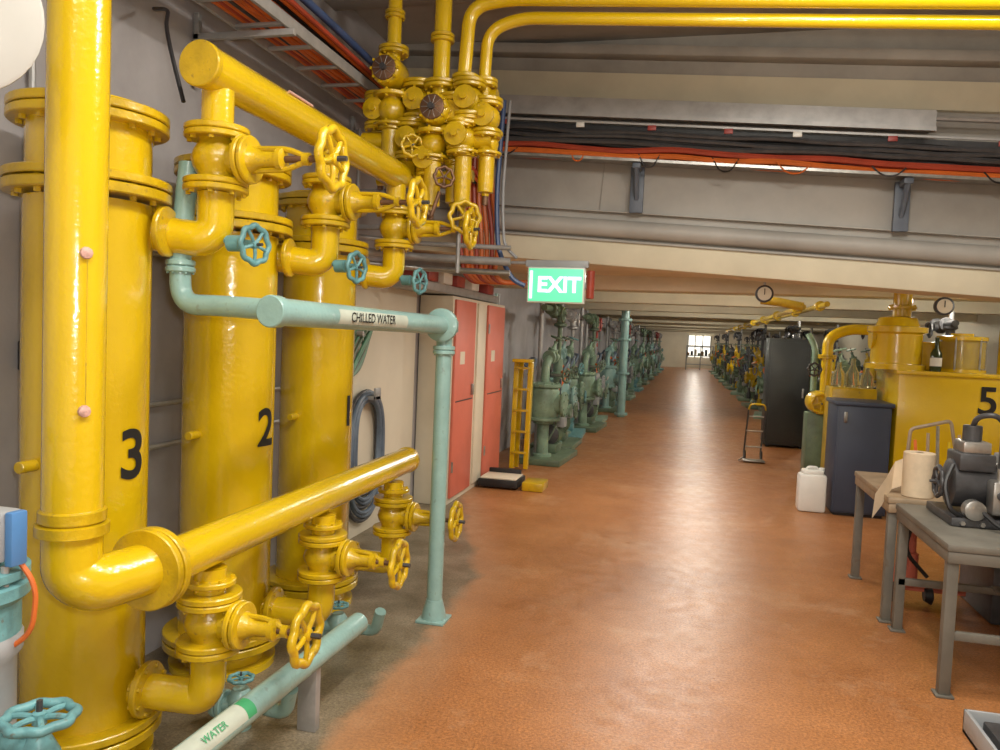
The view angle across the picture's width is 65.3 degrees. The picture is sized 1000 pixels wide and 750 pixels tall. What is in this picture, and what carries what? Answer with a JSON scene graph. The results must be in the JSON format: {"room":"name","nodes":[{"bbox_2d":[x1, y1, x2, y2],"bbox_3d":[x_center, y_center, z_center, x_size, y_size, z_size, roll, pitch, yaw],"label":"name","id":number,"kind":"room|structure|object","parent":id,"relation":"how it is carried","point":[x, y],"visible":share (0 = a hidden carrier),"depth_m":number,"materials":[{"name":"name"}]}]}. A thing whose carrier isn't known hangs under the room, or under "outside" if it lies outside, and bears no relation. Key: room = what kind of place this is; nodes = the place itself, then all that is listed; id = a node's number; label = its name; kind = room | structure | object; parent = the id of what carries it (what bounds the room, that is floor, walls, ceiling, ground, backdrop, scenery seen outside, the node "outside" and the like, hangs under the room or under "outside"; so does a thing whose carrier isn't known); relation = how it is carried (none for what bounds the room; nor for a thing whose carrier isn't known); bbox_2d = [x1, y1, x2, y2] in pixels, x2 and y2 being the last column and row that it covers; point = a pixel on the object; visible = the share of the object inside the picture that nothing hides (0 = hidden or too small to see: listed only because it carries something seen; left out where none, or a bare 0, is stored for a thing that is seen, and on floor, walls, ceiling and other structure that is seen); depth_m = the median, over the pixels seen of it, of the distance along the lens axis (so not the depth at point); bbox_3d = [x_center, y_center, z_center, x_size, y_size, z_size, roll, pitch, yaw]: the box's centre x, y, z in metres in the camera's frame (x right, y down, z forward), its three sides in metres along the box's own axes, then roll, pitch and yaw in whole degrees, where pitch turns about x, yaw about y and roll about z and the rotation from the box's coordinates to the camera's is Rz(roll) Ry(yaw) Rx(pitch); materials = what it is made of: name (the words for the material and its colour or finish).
{"room":"mechanical room","nodes":[
{"label":"mechanical room","id":0,"kind":"room"},
{"bbox_2d":[0,0,650,654],"bbox_3d":[3.262,-1.502,23.613,0.100,4.000,52.500,3,3,14],"label":"wall","id":1,"kind":"structure","parent":0,"point":[142,72],"depth_m":3.76,"materials":[{"name":"grey paint"}]},
{"bbox_2d":[0,0,44,88],"bbox_3d":[-1.582,-0.891,1.945,0.845,0.398,0.327,3,3,20],"label":"floodlight","id":2,"kind":"object","parent":1,"relation":"attached to","point":[22,22],"visible":1,"depth_m":1.92,"materials":[{"name":"white glass"}]},
{"bbox_2d":[18,60,35,369],"bbox_3d":[-1.722,-1.221,2.893,0.050,2.410,0.090,3,3,14],"label":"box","id":3,"kind":"object","parent":1,"relation":"attached to","point":[32,70],"visible":0.1,"depth_m":2.89,"materials":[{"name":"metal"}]},
{"bbox_2d":[149,7,282,450],"bbox_3d":[-1.216,-0.635,4.030,0.547,1.971,2.108,3,3,14],"label":"tubing","id":4,"kind":"object","parent":1,"relation":"attached to","point":[166,22],"visible":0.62,"depth_m":3.37,"materials":[{"name":"black rubber"}]},
{"bbox_2d":[193,0,477,184],"bbox_3d":[-0.956,-1.680,4.158,0.876,0.613,3.649,3,3,14],"label":"cable tray","id":5,"kind":"object","parent":1,"relation":"attached to","point":[284,29],"visible":0.65,"depth_m":4.03,"materials":[{"name":"metal"}]},
{"bbox_2d":[348,285,416,538],"bbox_3d":[-1.204,0.237,5.408,0.030,2.060,3.500,3,3,14],"label":"wall panel","id":6,"kind":"object","parent":1,"relation":"attached to","point":[388,365],"visible":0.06,"depth_m":6.48,"materials":[{"name":"beige paint"}]},
{"bbox_2d":[353,330,372,376],"bbox_3d":[-1.051,-0.164,5.715,0.100,0.436,0.474,3,3,14],"label":"coil","id":7,"kind":"object","parent":6,"relation":"attached to","point":[366,335],"visible":0.5,"depth_m":5.72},
{"bbox_2d":[349,388,384,522],"bbox_3d":[-1.010,0.619,5.995,0.130,1.047,0.754,3,3,14],"label":"coil","id":8,"kind":"object","parent":6,"relation":"hanging from","point":[362,398],"visible":0.69,"depth_m":5.95,"materials":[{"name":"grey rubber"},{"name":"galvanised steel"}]},
{"bbox_2d":[390,270,498,302],"bbox_3d":[-0.457,-0.850,7.575,0.320,0.175,2.650,3,3,14],"label":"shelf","id":9,"kind":"object","parent":6,"relation":"attached to","point":[439,283],"visible":0.7,"depth_m":7.17,"materials":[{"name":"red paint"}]},
{"bbox_2d":[356,129,510,275],"bbox_3d":[-0.513,-1.197,5.492,1.125,0.970,0.550,3,3,14],"label":"conduit","id":10,"kind":"object","parent":1,"relation":"attached to","point":[457,259],"visible":0.53,"depth_m":5.63,"materials":[{"name":"metal"}]},
{"bbox_2d":[492,293,500,304],"bbox_3d":[-0.126,0.045,9.556,0.100,2.100,0.640,3,3,14],"label":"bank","id":11,"kind":"object","parent":1,"relation":"attached to","point":[494,294],"visible":0.05,"depth_m":9.74,"materials":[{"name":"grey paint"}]},
{"bbox_2d":[511,260,594,303],"bbox_3d":[0.293,-0.683,5.700,0.800,0.310,0.083,3,3,14],"label":"exit sign","id":12,"kind":"object","parent":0,"point":[549,281],"visible":0.98,"depth_m":5.63,"materials":[{"name":"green plastic"}]},
{"bbox_2d":[494,100,525,287],"bbox_3d":[0.089,-1.320,5.704,0.260,1.357,0.056,3,3,14],"label":"cable","id":13,"kind":"object","parent":12,"relation":"attached to","point":[512,278],"visible":0.84,"depth_m":5.71,"materials":[{"name":"blue plastic"}]},
{"bbox_2d":[145,366,999,749],"bbox_3d":[6.693,0.736,22.863,7.350,0.100,52.500,3,3,14],"label":"floor","id":14,"kind":"structure","parent":0,"point":[664,589],"depth_m":4.40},
{"bbox_2d":[0,506,82,749],"bbox_3d":[-1.334,0.808,2.011,0.550,1.264,0.300,3,3,14],"label":"valve","id":15,"kind":"object","parent":14,"relation":"on","point":[17,579],"visible":1,"depth_m":1.98,"materials":[{"name":"grey paint"}]},
{"bbox_2d":[0,87,349,749],"bbox_3d":[-1.158,0.186,2.781,1.169,2.440,0.534,2,3,0],"label":"tank","id":16,"kind":"object","parent":14,"relation":"on","point":[94,659],"visible":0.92,"depth_m":2.69,"materials":[{"name":"yellow metal"}]},
{"bbox_2d":[33,0,419,610],"bbox_3d":[-0.845,-0.876,3.418,0.350,3.160,2.660,3,3,14],"label":"pipe","id":17,"kind":"object","parent":16,"relation":"attached to","point":[151,568],"visible":1,"depth_m":2.23,"materials":[{"name":"metal"}]},
{"bbox_2d":[179,39,410,185],"bbox_3d":[-0.822,-1.128,3.649,0.162,0.162,1.920,3,3,14],"label":"pipe","id":18,"kind":"object","parent":16,"relation":"on","point":[202,65],"visible":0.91,"depth_m":3.11,"materials":[{"name":"metal"}]},
{"bbox_2d":[208,671,254,716],"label":"valve","id":19,"kind":"object","parent":14,"relation":"on","point":[228,697],"depth_m":3.06,"materials":[{"name":"paint"}]},
{"bbox_2d":[172,613,367,749],"bbox_3d":[-0.898,1.260,2.521,0.110,0.347,1.961,3,3,15],"label":"pipe","id":20,"kind":"object","parent":14,"relation":"on","point":[219,731],"visible":0.94,"depth_m":2.80,"materials":[{"name":"metal"}]},
{"bbox_2d":[263,687,297,718],"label":"pipe","id":21,"kind":"object","parent":14,"relation":"on","point":[284,708],"depth_m":2.98,"materials":[{"name":"metal"}]},
{"bbox_2d":[161,147,429,681],"bbox_3d":[-0.948,0.150,3.635,1.169,2.440,0.534,2,3,0],"label":"tank","id":22,"kind":"object","parent":14,"relation":"on","point":[228,388],"visible":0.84,"depth_m":3.52,"materials":[{"name":"yellow metal"}]},
{"bbox_2d":[165,160,457,626],"bbox_3d":[-0.743,0.289,3.584,0.556,2.185,1.749,3,3,18],"label":"pipe","id":23,"kind":"object","parent":14,"relation":"on","point":[272,311],"visible":0.91,"depth_m":3.36,"materials":[{"name":"metal"}]},
{"bbox_2d":[322,600,348,636],"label":"valve","id":24,"kind":"object","parent":14,"relation":"on","point":[337,617],"depth_m":3.92,"materials":[{"name":"paint"}]},
{"bbox_2d":[361,607,385,635],"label":"pipe","id":25,"kind":"object","parent":14,"relation":"on","point":[376,625],"depth_m":3.83,"materials":[{"name":"metal"}]},
{"bbox_2d":[269,184,479,612],"bbox_3d":[-0.739,0.114,4.499,1.168,2.440,0.535,2,3,-2],"label":"tank","id":26,"kind":"object","parent":14,"relation":"on","point":[317,365],"visible":0.73,"depth_m":4.35,"materials":[{"name":"yellow metal"}]},
{"bbox_2d":[361,0,502,234],"bbox_3d":[-0.405,-1.594,4.583,0.867,1.554,0.380,3,3,14],"label":"cluster","id":27,"kind":"object","parent":26,"relation":"on","point":[426,124],"visible":0.95,"depth_m":4.49,"materials":[{"name":"yellow paint"}]},
{"bbox_2d":[458,0,999,71],"bbox_3d":[2.724,-1.797,3.789,6.102,0.462,0.080,3,3,14],"label":"pipe","id":28,"kind":"object","parent":27,"relation":"attached to","point":[476,8],"visible":0.99,"depth_m":4.16,"materials":[{"name":"metal"}]},
{"bbox_2d":[479,11,999,75],"bbox_3d":[2.791,-1.729,3.858,5.998,0.432,0.072,3,3,14],"label":"pipe","id":29,"kind":"object","parent":27,"relation":"attached to","point":[659,19],"visible":0.99,"depth_m":4.20,"materials":[{"name":"metal"}]},
{"bbox_2d":[413,295,504,504],"bbox_3d":[-0.352,0.195,8.134,0.370,1.930,2.000,3,3,14],"label":"tall cabinet","id":30,"kind":"object","parent":14,"relation":"on","point":[476,386],"visible":0.9,"depth_m":7.54,"materials":[{"name":"metal"}]},
{"bbox_2d":[478,467,547,492],"bbox_3d":[0.146,1.099,8.204,0.680,0.160,0.400,3,3,14],"label":"boxes","id":31,"kind":"object","parent":14,"relation":"on","point":[495,477],"visible":1,"depth_m":8.08,"materials":[{"name":"black metal"}]},
{"bbox_2d":[509,358,534,468],"bbox_3d":[0.263,0.459,9.278,0.230,1.305,0.292,3,3,14],"label":"stepladder","id":32,"kind":"object","parent":14,"relation":"on","point":[518,379],"visible":1,"depth_m":9.23,"materials":[{"name":"metal"}]},
{"bbox_2d":[519,303,578,466],"bbox_3d":[0.651,0.039,10.096,0.654,2.120,1.123,3,3,17],"label":"station","id":33,"kind":"object","parent":14,"relation":"on","point":[550,407],"visible":0.98,"depth_m":9.85,"materials":[{"name":"grey paint"}]},
{"bbox_2d":[530,336,583,448],"bbox_3d":[0.871,0.233,11.342,0.630,1.620,1.104,3,3,14],"label":"station","id":34,"kind":"object","parent":14,"relation":"on","point":[567,442],"visible":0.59,"depth_m":11.23,"materials":[{"name":"paint"}]},
{"bbox_2d":[550,304,587,437],"bbox_3d":[1.116,-0.075,12.637,0.630,2.120,1.259,3,3,10],"label":"station","id":35,"kind":"object","parent":14,"relation":"on","point":[572,317],"visible":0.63,"depth_m":12.47,"materials":[{"name":"paint"}]},
{"bbox_2d":[573,308,607,432],"bbox_3d":[1.546,-0.114,13.735,0.654,2.120,1.123,3,3,17],"label":"station","id":36,"kind":"object","parent":14,"relation":"on","point":[585,418],"visible":0.93,"depth_m":13.57,"materials":[{"name":"grey paint"}]},
{"bbox_2d":[575,310,609,421],"bbox_3d":[1.792,-0.172,15.028,0.630,2.120,1.230,3,3,14],"label":"station","id":37,"kind":"object","parent":14,"relation":"on","point":[600,418],"visible":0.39,"depth_m":14.87,"materials":[{"name":"grey paint"}]},
{"bbox_2d":[597,338,618,412],"bbox_3d":[2.441,-0.018,17.386,0.630,1.620,1.105,3,3,17],"label":"station","id":38,"kind":"object","parent":14,"relation":"on","point":[608,405],"visible":0.73,"depth_m":17.10,"materials":[{"name":"paint"}]},
{"bbox_2d":[599,317,620,404],"bbox_3d":[2.690,-0.326,18.680,0.630,2.120,1.259,3,3,14],"label":"station","id":39,"kind":"object","parent":14,"relation":"on","point":[614,325],"visible":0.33,"depth_m":18.49,"materials":[{"name":"paint"}]},
{"bbox_2d":[601,318,620,400],"bbox_3d":[2.884,-0.378,19.837,0.654,2.120,1.123,3,3,10],"label":"station","id":40,"kind":"object","parent":14,"relation":"on","point":[609,334],"visible":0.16,"depth_m":19.71,"materials":[{"name":"grey paint"}]},
{"bbox_2d":[614,311,631,416],"bbox_3d":[2.539,-0.285,16.060,0.280,2.300,0.280,3,3,14],"label":"riser pipe","id":41,"kind":"object","parent":14,"relation":"on","point":[625,318],"visible":1,"depth_m":15.99,"materials":[{"name":"metal"}]},
{"bbox_2d":[617,326,634,394],"bbox_3d":[3.558,-0.476,22.243,0.654,2.120,1.124,3,3,14],"label":"station","id":42,"kind":"object","parent":14,"relation":"on","point":[629,393],"visible":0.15,"depth_m":22.08,"materials":[{"name":"grey paint"}]},
{"bbox_2d":[617,321,636,400],"bbox_3d":[3.365,-0.423,21.071,0.630,2.120,1.230,3,3,17],"label":"station","id":43,"kind":"object","parent":14,"relation":"on","point":[629,369],"visible":0.38,"depth_m":20.91,"materials":[{"name":"grey paint"}]},
{"bbox_2d":[628,341,634,391],"bbox_3d":[3.778,-0.282,23.489,0.630,1.620,1.105,3,3,10],"label":"station","id":44,"kind":"object","parent":14,"relation":"on","point":[629,390],"visible":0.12,"depth_m":23.35,"materials":[{"name":"paint"}]},
{"bbox_2d":[629,323,643,391],"bbox_3d":[4.265,-0.576,24.723,0.630,2.120,1.259,3,3,17],"label":"station","id":45,"kind":"object","parent":14,"relation":"on","point":[638,366],"visible":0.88,"depth_m":24.49,"materials":[{"name":"paint"}]},
{"bbox_2d":[631,324,642,386],"bbox_3d":[4.453,-0.629,25.882,0.654,2.120,1.124,3,3,14],"label":"station","id":46,"kind":"object","parent":14,"relation":"on","point":[632,324],"visible":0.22,"depth_m":25.81,"materials":[{"name":"grey paint"}]},
{"bbox_2d":[637,325,649,384],"bbox_3d":[5.128,-0.727,28.288,0.654,2.120,1.123,3,3,17],"label":"station","id":47,"kind":"object","parent":14,"relation":"on","point":[643,330],"visible":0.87,"depth_m":28.16,"materials":[{"name":"grey paint"}]},
{"bbox_2d":[644,327,655,379],"bbox_3d":[6.023,-0.880,31.926,0.654,2.120,1.123,3,3,17],"label":"station","id":48,"kind":"object","parent":14,"relation":"on","point":[647,346],"visible":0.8,"depth_m":31.81,"materials":[{"name":"grey paint"}]},
{"bbox_2d":[649,329,657,373],"bbox_3d":[7.167,-1.092,36.872,0.630,2.120,1.259,3,3,14],"label":"station","id":49,"kind":"object","parent":14,"relation":"on","point":[653,334],"visible":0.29,"depth_m":36.78,"materials":[{"name":"paint"}]},
{"bbox_2d":[650,340,658,375],"bbox_3d":[6.917,-0.784,35.577,0.630,1.620,1.105,3,3,17],"label":"station","id":50,"kind":"object","parent":14,"relation":"on","point":[652,345],"visible":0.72,"depth_m":35.41,"materials":[{"name":"paint"}]},
{"bbox_2d":[653,330,661,372],"bbox_3d":[7.842,-1.189,39.262,0.630,2.120,1.230,3,3,17],"label":"station","id":51,"kind":"object","parent":14,"relation":"on","point":[656,346],"visible":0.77,"depth_m":39.11,"materials":[{"name":"grey paint"}]},
{"bbox_2d":[656,331,663,369],"bbox_3d":[8.742,-1.343,42.915,0.630,2.120,1.259,3,3,17],"label":"station","id":52,"kind":"object","parent":14,"relation":"on","point":[660,335],"visible":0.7,"depth_m":42.75,"materials":[{"name":"paint"}]},
{"bbox_2d":[685,345,713,370],"bbox_3d":[11.592,-0.998,45.316,1.550,1.420,0.550,3,3,14],"label":"storage rack","id":53,"kind":"object","parent":14,"relation":"on","point":[701,353],"visible":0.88,"depth_m":45.10,"materials":[{"name":"grey metal"}]},
{"bbox_2d":[709,334,719,372],"bbox_3d":[11.806,-1.197,42.599,0.630,2.120,1.100,3,3,8],"label":"station","id":54,"kind":"object","parent":14,"relation":"on","point":[717,337],"visible":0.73,"depth_m":42.54,"materials":[{"name":"paint"}]},
{"bbox_2d":[711,343,719,374],"bbox_3d":[11.193,-0.837,40.022,0.630,1.620,1.230,3,3,19],"label":"station","id":55,"kind":"object","parent":14,"relation":"on","point":[718,348],"visible":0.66,"depth_m":39.76,"materials":[{"name":"grey paint"}]},
{"bbox_2d":[713,343,722,376],"bbox_3d":[10.608,-0.727,37.450,0.630,1.620,1.307,3,3,14],"label":"station","id":56,"kind":"object","parent":14,"relation":"on","point":[721,347],"visible":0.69,"depth_m":37.33,"materials":[{"name":"metal"}]},
{"bbox_2d":[715,332,728,379],"bbox_3d":[10.060,-0.872,35.003,0.630,2.120,1.100,3,3,8],"label":"station","id":57,"kind":"object","parent":14,"relation":"on","point":[726,336],"visible":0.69,"depth_m":34.88,"materials":[{"name":"paint"}]},
{"bbox_2d":[718,343,730,381],"bbox_3d":[9.447,-0.512,32.426,0.630,1.620,1.230,3,3,19],"label":"station","id":58,"kind":"object","parent":14,"relation":"on","point":[728,353],"visible":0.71,"depth_m":32.15,"materials":[{"name":"grey paint"}]},
{"bbox_2d":[722,344,734,385],"bbox_3d":[8.862,-0.402,29.853,0.630,1.620,1.307,3,3,14],"label":"station","id":59,"kind":"object","parent":14,"relation":"on","point":[732,350],"visible":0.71,"depth_m":29.73,"materials":[{"name":"metal"}]},
{"bbox_2d":[724,329,742,389],"bbox_3d":[8.315,-0.547,27.407,0.630,2.120,1.100,3,3,8],"label":"station","id":60,"kind":"object","parent":14,"relation":"on","point":[730,367],"visible":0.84,"depth_m":27.29,"materials":[{"name":"paint"}]},
{"bbox_2d":[730,344,746,394],"bbox_3d":[7.701,-0.187,24.830,0.630,1.620,1.230,3,3,19],"label":"station","id":61,"kind":"object","parent":14,"relation":"on","point":[743,354],"visible":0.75,"depth_m":24.55,"materials":[{"name":"grey paint"}]},
{"bbox_2d":[736,344,755,401],"bbox_3d":[7.116,-0.077,22.257,0.630,1.620,1.307,3,3,14],"label":"station","id":62,"kind":"object","parent":14,"relation":"on","point":[747,397],"visible":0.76,"depth_m":22.09,"materials":[{"name":"metal"}]},
{"bbox_2d":[740,331,760,395],"bbox_3d":[7.684,-0.371,23.550,0.630,2.120,1.100,3,3,8],"label":"station","id":63,"kind":"object","parent":14,"relation":"on","point":[754,350],"visible":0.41,"depth_m":23.50,"materials":[{"name":"paint"}]},
{"bbox_2d":[738,403,766,462],"bbox_3d":[3.471,0.780,10.754,0.350,0.816,0.467,3,3,14],"label":"trolley","id":64,"kind":"object","parent":14,"relation":"on","point":[743,457],"visible":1,"depth_m":10.68,"materials":[{"name":"metal"}]},
{"bbox_2d":[741,325,766,409],"bbox_3d":[6.569,-0.222,19.811,0.630,2.120,1.100,3,3,8],"label":"station","id":65,"kind":"object","parent":14,"relation":"on","point":[750,378],"visible":0.81,"depth_m":19.70,"materials":[{"name":"paint"}]},
{"bbox_2d":[753,347,765,418],"bbox_3d":[5.955,0.138,17.234,0.630,1.620,1.230,3,3,19],"label":"station","id":66,"kind":"object","parent":14,"relation":"on","point":[760,381],"visible":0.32,"depth_m":17.34,"materials":[{"name":"grey paint"}]},
{"bbox_2d":[772,332,780,337],"bbox_3d":[10.084,-0.536,28.623,0.630,2.120,1.100,3,3,14],"label":"station","id":67,"kind":"object","parent":14,"relation":"on","point":[774,335],"visible":0.12,"depth_m":28.52,"materials":[{"name":"paint"}]},
{"bbox_2d":[760,338,810,448],"bbox_3d":[4.563,0.279,12.479,0.620,1.720,0.630,3,3,14],"label":"tall cabinet","id":68,"kind":"object","parent":14,"relation":"on","point":[786,376],"visible":0.8,"depth_m":12.19,"materials":[{"name":"black metal"}]},
{"bbox_2d":[784,321,800,338],"bbox_3d":[5.938,-0.046,15.954,0.630,2.120,1.100,3,3,8],"label":"station","id":69,"kind":"object","parent":14,"relation":"on","point":[794,330],"visible":0.15,"depth_m":15.70,"materials":[{"name":"paint"}]},
{"bbox_2d":[800,328,812,338],"bbox_3d":[8.222,-0.218,21.055,0.630,2.120,1.100,3,3,14],"label":"station","id":70,"kind":"object","parent":14,"relation":"on","point":[804,333],"visible":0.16,"depth_m":20.98,"materials":[{"name":"paint"}]},
{"bbox_2d":[795,466,826,512],"bbox_3d":[3.048,1.109,7.635,0.260,0.444,0.180,3,3,14],"label":"jerrycan","id":71,"kind":"object","parent":14,"relation":"on","point":[811,488],"visible":1,"depth_m":7.56,"materials":[{"name":"white plastic"}]},
{"bbox_2d":[807,348,819,410],"bbox_3d":[5.325,0.314,13.377,0.630,1.620,1.230,3,3,19],"label":"station","id":72,"kind":"object","parent":14,"relation":"on","point":[818,380],"visible":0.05,"depth_m":13.15,"materials":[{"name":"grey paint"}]},
{"bbox_2d":[824,325,838,373],"bbox_3d":[7.291,-0.058,17.271,0.630,2.120,1.100,3,3,14],"label":"station","id":73,"kind":"object","parent":14,"relation":"on","point":[834,364],"visible":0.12,"depth_m":17.13,"materials":[{"name":"paint"}]},
{"bbox_2d":[800,324,873,470],"bbox_3d":[3.852,0.364,8.760,0.831,1.880,0.458,3,3,14],"label":"pipe","id":74,"kind":"object","parent":14,"relation":"on","point":[814,400],"visible":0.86,"depth_m":8.78,"materials":[{"name":"metal"}]},
{"bbox_2d":[833,347,862,376],"bbox_3d":[4.209,0.463,9.638,0.630,1.620,1.230,3,3,19],"label":"station","id":75,"kind":"object","parent":14,"relation":"on","point":[845,366],"visible":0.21,"depth_m":9.61,"materials":[{"name":"grey paint"}]},
{"bbox_2d":[820,358,876,467],"bbox_3d":[3.657,0.576,8.194,0.440,1.500,0.400,3,3,14],"label":"stand","id":76,"kind":"object","parent":14,"relation":"on","point":[843,385],"visible":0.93,"depth_m":8.05,"materials":[{"name":"yellow paint"}]},
{"bbox_2d":[846,348,863,381],"bbox_3d":[6.644,0.300,14.699,0.630,1.620,1.230,3,3,14],"label":"station","id":77,"kind":"object","parent":14,"relation":"on","point":[858,363],"visible":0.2,"depth_m":14.54,"materials":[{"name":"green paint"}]},
{"bbox_2d":[824,397,894,518],"bbox_3d":[3.494,0.797,7.661,0.520,1.100,0.572,3,3,14],"label":"filing cabinet","id":78,"kind":"object","parent":14,"relation":"on","point":[858,433],"visible":0.93,"depth_m":7.41,"materials":[{"name":"metal"}]},
{"bbox_2d":[861,324,876,386],"bbox_3d":[6.359,0.101,13.487,0.630,2.120,1.100,3,3,14],"label":"station","id":79,"kind":"object","parent":14,"relation":"on","point":[874,373],"visible":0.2,"depth_m":13.40,"materials":[{"name":"paint"}]},
{"bbox_2d":[848,471,943,623],"bbox_3d":[3.062,1.103,4.869,1.445,0.745,0.980,3,3,14],"label":"workbench","id":80,"kind":"object","parent":14,"relation":"on","point":[869,483],"visible":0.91,"depth_m":4.62,"materials":[{"name":"brown wood"}]},
{"bbox_2d":[872,450,935,517],"bbox_3d":[2.390,0.656,4.634,0.335,0.407,0.170,3,3,14],"label":"paper towel roll","id":81,"kind":"object","parent":80,"relation":"on","point":[913,472],"visible":0.98,"depth_m":4.57,"materials":[{"name":"white paper"}]},
{"bbox_2d":[906,420,960,473],"bbox_3d":[2.868,0.503,5.114,0.344,0.408,0.252,3,3,14],"label":"caddy","id":82,"kind":"object","parent":80,"relation":"on","point":[949,422],"visible":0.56,"depth_m":5.18,"materials":[{"name":"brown metal"}]},
{"bbox_2d":[994,452,998,462],"bbox_3d":[3.157,0.612,4.737,0.390,0.253,0.390,3,3,14],"label":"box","id":83,"kind":"object","parent":80,"relation":"on","point":[996,454],"visible":0.08,"depth_m":4.78,"materials":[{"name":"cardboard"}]},
{"bbox_2d":[892,530,965,604],"bbox_3d":[2.723,1.146,4.938,0.430,0.615,0.212,3,3,14],"label":"jack","id":84,"kind":"object","parent":14,"relation":"on","point":[912,568],"visible":0.38,"depth_m":4.93,"materials":[{"name":"paint"}]},
{"bbox_2d":[864,293,999,472],"bbox_3d":[4.747,0.304,7.554,2.330,2.200,0.940,3,3,14],"label":"machine","id":85,"kind":"object","parent":14,"relation":"on","point":[962,391],"visible":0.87,"depth_m":7.32,"materials":[{"name":"paint"}]},
{"bbox_2d":[929,337,941,371],"bbox_3d":[4.111,-0.195,7.349,0.102,0.320,0.102,3,3,14],"label":"glass bottle","id":86,"kind":"object","parent":85,"relation":"on","point":[935,364],"visible":0.99,"depth_m":7.32,"materials":[{"name":"green glass"}]},
{"bbox_2d":[925,311,958,340],"bbox_3d":[5.428,0.260,9.704,0.630,2.120,1.100,3,3,14],"label":"station","id":87,"kind":"object","parent":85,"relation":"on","point":[947,325],"visible":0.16,"depth_m":9.46,"materials":[{"name":"paint"}]},
{"bbox_2d":[887,503,999,699],"bbox_3d":[2.836,1.155,3.891,1.415,0.725,0.950,3,3,14],"label":"workbench","id":88,"kind":"object","parent":14,"relation":"on","point":[957,545],"visible":1,"depth_m":3.68,"materials":[{"name":"grey paint"}]},
{"bbox_2d":[926,413,999,529],"bbox_3d":[2.629,0.485,4.026,0.711,0.577,0.532,3,3,14],"label":"pump","id":89,"kind":"object","parent":88,"relation":"on","point":[968,481],"visible":1,"depth_m":4.00,"materials":[{"name":"metal"}]},
{"bbox_2d":[959,564,999,624],"bbox_3d":[3.247,1.266,4.830,0.590,0.440,0.620,3,3,14],"label":"crate","id":90,"kind":"object","parent":14,"relation":"on","point":[987,606],"visible":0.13,"depth_m":4.74,"materials":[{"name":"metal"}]},
{"bbox_2d":[962,709,999,749],"bbox_3d":[2.099,1.485,2.983,0.420,0.100,0.570,3,3,14],"label":"tray","id":91,"kind":"object","parent":14,"relation":"on","point":[981,728],"visible":1,"depth_m":3.19,"materials":[{"name":"grey paint"}]},
{"bbox_2d":[324,0,999,43],"bbox_3d":[1.687,-2.245,1.448,7.450,0.230,8.800,3,3,14],"label":"ceiling","id":92,"kind":"structure","parent":0,"point":[418,25],"depth_m":5.61,"materials":[{"name":"concrete"}]},
{"bbox_2d":[401,29,999,301],"bbox_3d":[3.217,-1.656,5.452,9.017,2.727,0.450,3,3,14],"label":"ceiling beam","id":93,"kind":"structure","parent":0,"point":[796,229],"depth_m":5.66,"materials":[{"name":"concrete"}]},
{"bbox_2d":[629,162,644,212],"bbox_3d":[1.008,-1.380,5.767,0.100,0.340,0.185,3,3,14],"label":"bracket","id":94,"kind":"object","parent":93,"relation":"attached to","point":[637,171],"visible":0.97,"depth_m":5.82,"materials":[{"name":"grey metal"}]},
{"bbox_2d":[891,177,913,231],"bbox_3d":[2.768,-1.163,5.343,0.100,0.340,0.185,3,3,14],"label":"bracket","id":95,"kind":"object","parent":93,"relation":"attached to","point":[902,189],"visible":1,"depth_m":5.40,"materials":[{"name":"grey metal"}]},
{"bbox_2d":[497,117,999,185],"bbox_3d":[2.623,-1.504,5.349,7.006,0.757,0.196,3,3,14],"label":"cable tray","id":96,"kind":"object","parent":95,"relation":"on","point":[891,157],"visible":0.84,"depth_m":5.49,"materials":[{"name":"metal"}]},
{"bbox_2d":[499,94,999,133],"bbox_3d":[2.975,-1.734,5.255,6.301,0.466,0.200,3,3,14],"label":"metal trunking","id":97,"kind":"object","parent":96,"relation":"attached to","point":[918,121],"visible":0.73,"depth_m":5.50,"materials":[{"name":"grey metal"}]},
{"bbox_2d":[460,157,527,284],"bbox_3d":[-0.034,-1.401,5.901,0.571,1.425,0.113,3,3,5],"label":"cables","id":98,"kind":"object","parent":97,"relation":"hanging from","point":[473,278],"visible":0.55,"depth_m":5.89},
{"bbox_2d":[654,331,773,368],"bbox_3d":[13.107,-2.382,48.261,7.450,4.000,0.100,3,3,14],"label":"wall","id":99,"kind":"structure","parent":0,"point":[673,344],"depth_m":48.66,"materials":[{"name":"beige paint"}]},
{"bbox_2d":[687,335,710,357],"bbox_3d":[12.347,-1.757,48.350,1.400,1.380,0.100,3,3,14],"label":"window","id":100,"kind":"structure","parent":99,"relation":"in","point":[702,341],"depth_m":48.33,"materials":[{"name":"white glass"}]},
{"bbox_2d":[460,264,999,335],"bbox_3d":[7.884,-1.775,26.973,7.450,0.260,43.750,3,3,14],"label":"ceiling","id":101,"kind":"structure","parent":0,"point":[654,301],"depth_m":11.68,"materials":[{"name":"beige paint"}]},
{"bbox_2d":[755,282,773,302],"bbox_3d":[2.581,-0.857,7.606,0.170,0.300,0.063,3,3,14],"label":"pressure gauge","id":102,"kind":"object","parent":101,"relation":"hanging from","point":[764,293],"visible":0.96,"depth_m":7.58,"materials":[{"name":"metal"}]},
{"bbox_2d":[725,297,829,331],"bbox_3d":[6.014,-1.212,18.759,0.764,0.180,20.631,3,3,15],"label":"yellow overhead manifold","id":103,"kind":"object","parent":101,"relation":"attached to","point":[796,308],"visible":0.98,"depth_m":9.62,"materials":[{"name":"paint"}]},
{"bbox_2d":[933,297,954,315],"bbox_3d":[4.122,-0.737,7.231,0.170,0.370,0.063,3,3,14],"label":"pressure gauge","id":104,"kind":"object","parent":101,"relation":"hanging from","point":[942,306],"visible":0.94,"depth_m":7.21,"materials":[{"name":"metal"}]},
{"bbox_2d":[781,315,999,372],"bbox_3d":[10.393,-1.112,21.875,0.100,4.000,52.500,3,3,14],"label":"wall","id":105,"kind":"structure","parent":0,"point":[988,326],"depth_m":13.97,"materials":[{"name":"beige paint"}]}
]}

